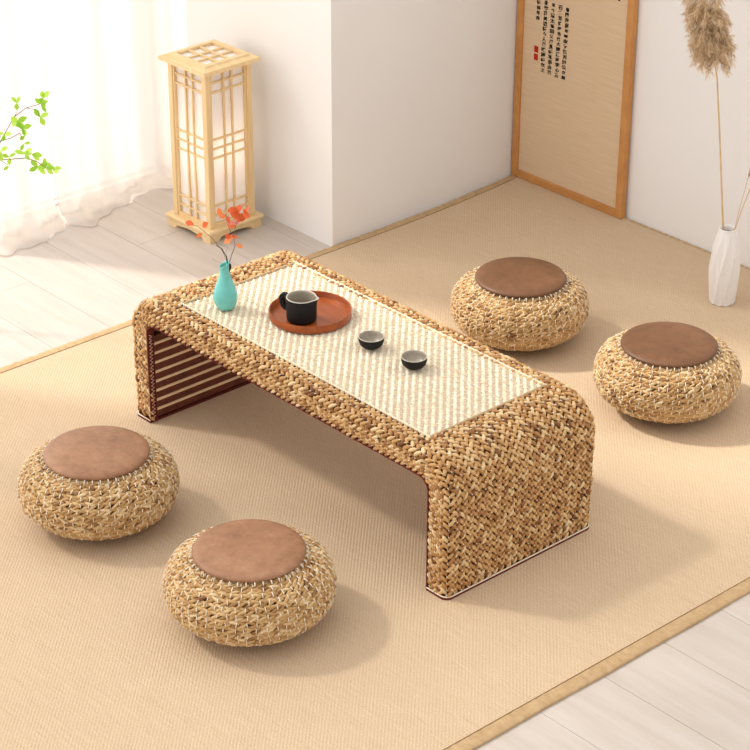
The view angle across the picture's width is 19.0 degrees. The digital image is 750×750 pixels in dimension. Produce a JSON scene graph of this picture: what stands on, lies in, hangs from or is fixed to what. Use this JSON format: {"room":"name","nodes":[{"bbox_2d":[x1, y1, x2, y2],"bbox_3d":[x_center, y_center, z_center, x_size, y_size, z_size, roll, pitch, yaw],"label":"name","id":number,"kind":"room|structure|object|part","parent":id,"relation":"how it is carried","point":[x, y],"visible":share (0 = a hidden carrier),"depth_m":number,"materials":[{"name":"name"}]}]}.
{"room":"tea room","nodes":[
{"label":"tea room","id":0,"kind":"room"},
{"bbox_2d":[171,0,517,246],"bbox_3d":[-0.082,-1.853,5.611,0.710,2.906,0.718,-23,35,-36],"label":"wall","id":1,"kind":"structure","parent":0,"point":[369,116],"depth_m":5.86,"materials":[{"name":"white paint"}]},
{"bbox_2d":[0,182,749,749],"bbox_3d":[0.147,0.755,3.853,7.200,0.060,5.280,-23,35,-36],"label":"floor","id":2,"kind":"structure","parent":0,"point":[690,691],"depth_m":5.40,"materials":[{"name":"white wood"}]},
{"bbox_2d":[0,0,63,254],"bbox_3d":[-0.910,-1.760,5.147,0.110,3.164,0.268,20,34,33],"label":"sheer curtain","id":3,"kind":"object","parent":2,"relation":"on","point":[29,214],"visible":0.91,"depth_m":5.80,"materials":[{"name":"white fabric"}]},
{"bbox_2d":[40,0,172,226],"bbox_3d":[-0.686,-1.876,5.367,0.137,3.164,0.424,21,35,34],"label":"sheer curtain","id":4,"kind":"object","parent":2,"relation":"on","point":[107,85],"visible":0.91,"depth_m":6.00,"materials":[{"name":"white fabric"}]},
{"bbox_2d":[158,39,263,243],"bbox_3d":[-0.426,-0.613,5.857,0.188,0.482,0.188,-24,36,-37],"label":"paper lantern","id":5,"kind":"object","parent":2,"relation":"on","point":[210,82],"visible":0.89,"depth_m":5.80,"materials":[{"name":"white paper"}]},
{"bbox_3d":[-0.524,-0.622,5.855,0.016,0.429,0.016,-24,36,-37],"label":"post","id":6,"kind":"part","parent":5,"relation":"part of","materials":[{"name":"brown wood"}]},
{"bbox_3d":[-0.473,-0.601,5.813,0.002,0.425,0.121,-23,36,-37],"label":"paper panel","id":7,"kind":"part","parent":5,"relation":"part of","materials":[{"name":"white paper"}]},
{"bbox_3d":[-0.429,-0.575,5.767,0.016,0.429,0.016,-24,36,-37],"label":"post","id":8,"kind":"part","parent":5,"relation":"part of","materials":[{"name":"brown wood"}]},
{"bbox_3d":[-0.426,-0.818,5.748,0.188,0.018,0.188,-24,36,-37],"label":"lid","id":9,"kind":"part","parent":5,"relation":"part of","materials":[{"name":"brown wood"}]},
{"bbox_3d":[-0.427,-0.426,5.956,0.188,0.011,0.188,-24,36,-37],"label":"plate","id":10,"kind":"part","parent":5,"relation":"part of","materials":[{"name":"brown wood"}]},
{"bbox_3d":[-0.382,-0.599,5.811,0.121,0.425,0.002,-23,36,-37],"label":"paper panel","id":11,"kind":"part","parent":5,"relation":"part of","materials":[{"name":"white paper"}]},
{"bbox_3d":[-0.329,-0.619,5.850,0.016,0.429,0.016,-24,36,-37],"label":"post","id":12,"kind":"part","parent":5,"relation":"part of","materials":[{"name":"brown wood"}]},
{"bbox_2d":[0,175,749,749],"bbox_3d":[-0.250,0.271,4.693,3.362,0.008,1.815,-23,35,-36],"label":"woven mat","id":13,"kind":"object","parent":2,"relation":"on","point":[94,656],"visible":0.76,"depth_m":4.53,"materials":[{"name":"wicker"}]},
{"bbox_2d":[17,425,179,540],"bbox_3d":[-0.569,0.220,4.603,0.333,0.160,0.333,12,30,21],"label":"stool","id":14,"kind":"object","parent":13,"relation":"on","point":[100,482],"visible":1,"depth_m":4.50,"materials":[{"name":"beige wicker"}]},
{"bbox_2d":[162,519,336,646],"bbox_3d":[-0.239,0.394,4.276,0.333,0.160,0.333,17,32,29],"label":"stool","id":15,"kind":"object","parent":13,"relation":"on","point":[244,582],"visible":1,"depth_m":4.18,"materials":[{"name":"beige wicker"}]},
{"bbox_2d":[132,250,595,599],"bbox_3d":[-0.046,0.065,4.749,0.420,0.308,1.029,-23,35,-36],"label":"table","id":16,"kind":"object","parent":13,"relation":"on","point":[502,449],"visible":0.95,"depth_m":4.51,"materials":[{"name":"wicker"}]},
{"bbox_2d":[213,260,237,310],"bbox_3d":[-0.321,-0.194,4.791,0.053,0.110,0.053,-23,35,-36],"label":"bud vase","id":17,"kind":"object","parent":16,"relation":"on","point":[225,295],"visible":1,"depth_m":4.78,"materials":[{"name":"teal ceramic"}]},
{"bbox_2d":[185,205,249,270],"bbox_3d":[-0.334,-0.288,4.744,0.148,0.166,0.023,8,29,14],"label":"sprig","id":18,"kind":"object","parent":17,"relation":"on","point":[234,211],"visible":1,"depth_m":4.72,"materials":[{"name":"orange plant"}]},
{"bbox_3d":[-0.334,-0.284,4.752,0.117,0.151,0.013,8,29,15],"label":"stem","id":19,"kind":"part","parent":18,"relation":"part of","materials":[{"name":"brown plant"}]},
{"bbox_3d":[-0.297,-0.203,4.933,0.319,0.006,0.006,-23,35,-36],"label":"cord","id":20,"kind":"part","parent":16,"relation":"part of","materials":[{"name":"beige wicker"}]},
{"bbox_2d":[269,291,351,333],"bbox_3d":[-0.138,-0.134,4.778,0.178,0.018,0.178,-23,35,-36],"label":"serving tray","id":21,"kind":"object","parent":16,"relation":"on","point":[334,311],"visible":0.75,"depth_m":4.77,"materials":[{"name":"brown wood"}]},
{"bbox_2d":[279,290,318,324],"bbox_3d":[-0.160,-0.146,4.747,0.065,0.056,0.088,-23,35,-36],"label":"pitcher","id":22,"kind":"object","parent":21,"relation":"on","point":[300,306],"visible":1,"depth_m":4.73,"materials":[{"name":"black ceramic"}]},
{"bbox_3d":[-0.192,-0.158,4.756,0.022,0.037,0.013,14,31,24],"label":"handle","id":23,"kind":"part","parent":22,"relation":"part of","materials":[{"name":"black ceramic"}]},
{"bbox_3d":[-0.036,-0.064,4.677,0.324,0.006,0.786,-23,35,-36],"label":"panel","id":24,"kind":"part","parent":16,"relation":"part of","materials":[{"name":"beige fabric"}]},
{"bbox_2d":[358,330,383,349],"bbox_3d":[-0.008,-0.069,4.646,0.054,0.027,0.054,-23,35,-36],"label":"tea cup","id":25,"kind":"object","parent":16,"relation":"on","point":[369,339],"visible":1,"depth_m":4.65,"materials":[{"name":"black ceramic"}]},
{"bbox_2d":[401,350,427,369],"bbox_3d":[0.080,-0.027,4.567,0.054,0.027,0.054,-4,28,-8],"label":"tea cup","id":26,"kind":"object","parent":16,"relation":"on","point":[411,359],"visible":1,"depth_m":4.58,"materials":[{"name":"black ceramic"}]},
{"bbox_3d":[0.225,0.070,4.418,0.319,0.006,0.006,-23,35,-36],"label":"cord","id":27,"kind":"part","parent":16,"relation":"part of","materials":[{"name":"beige fabric"}]},
{"bbox_2d":[450,257,589,350],"bbox_3d":[0.346,-0.170,5.346,0.333,0.160,0.333,-18,33,-31],"label":"stool","id":28,"kind":"object","parent":13,"relation":"on","point":[508,303],"visible":1,"depth_m":5.25,"materials":[{"name":"wicker"}]},
{"bbox_2d":[511,0,638,218],"bbox_3d":[0.528,-0.872,5.934,0.020,0.860,0.415,-22,35,-36],"label":"calligraphy panel","id":29,"kind":"object","parent":13,"relation":"on","point":[575,59],"visible":1,"depth_m":5.99,"materials":[{"name":"beige paper"}]},
{"bbox_3d":[0.526,-0.501,6.129,0.019,0.022,0.371,-22,35,-36],"label":"rail","id":30,"kind":"part","parent":29,"relation":"part of","materials":[{"name":"brown wood"}]},
{"bbox_2d":[593,321,741,423],"bbox_3d":[0.658,-0.007,5.038,0.333,0.160,0.333,-16,32,-27],"label":"stool","id":31,"kind":"object","parent":13,"relation":"on","point":[662,372],"visible":1,"depth_m":4.94,"materials":[{"name":"wicker"}]},
{"bbox_2d":[709,224,740,306],"bbox_3d":[0.861,-0.271,5.504,0.077,0.200,0.078,-23,35,-36],"label":"floor vase","id":32,"kind":"object","parent":13,"relation":"on","point":[724,265],"visible":1,"depth_m":5.48,"materials":[{"name":"white ceramic"}]},
{"bbox_2d":[679,0,737,229],"bbox_3d":[0.772,-0.647,5.305,0.170,0.753,0.131,3,28,5],"label":"pampas grass","id":33,"kind":"object","parent":32,"relation":"in","point":[712,44],"depth_m":5.21,"materials":[{"name":"beige plant"}]},
{"bbox_2d":[733,168,749,230],"bbox_3d":[0.900,-0.467,5.397,0.097,0.342,0.022,4,28,8],"label":"grass","id":34,"kind":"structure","parent":32,"relation":"in","point":[749,168],"depth_m":5.42,"materials":[{"name":"beige plant"}]},
{"bbox_3d":[-1.105,-0.212,5.414,0.096,0.182,0.096,-23,35,-36],"label":"vase","id":35,"kind":"object","parent":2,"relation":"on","visible":0},
{"bbox_2d":[0,91,60,173],"bbox_3d":[-0.914,-0.408,5.311,0.350,0.577,0.054,1,28,1],"label":"branch","id":36,"kind":"object","parent":35,"relation":"in","point":[46,165],"visible":1,"depth_m":5.22,"materials":[{"name":"green plant"}]},
{"bbox_3d":[-0.932,-0.393,5.318,0.313,0.544,0.043,0,28,0],"label":"stem","id":37,"kind":"part","parent":36,"relation":"part of","materials":[{"name":"brown"}]},
{"bbox_2d":[625,0,749,267],"bbox_3d":[1.468,-1.331,4.631,0.118,2.906,5.200,-23,35,-36],"label":"wall","id":38,"kind":"structure","parent":0,"point":[674,183],"depth_m":5.74,"materials":[{"name":"white paint"}]}
]}

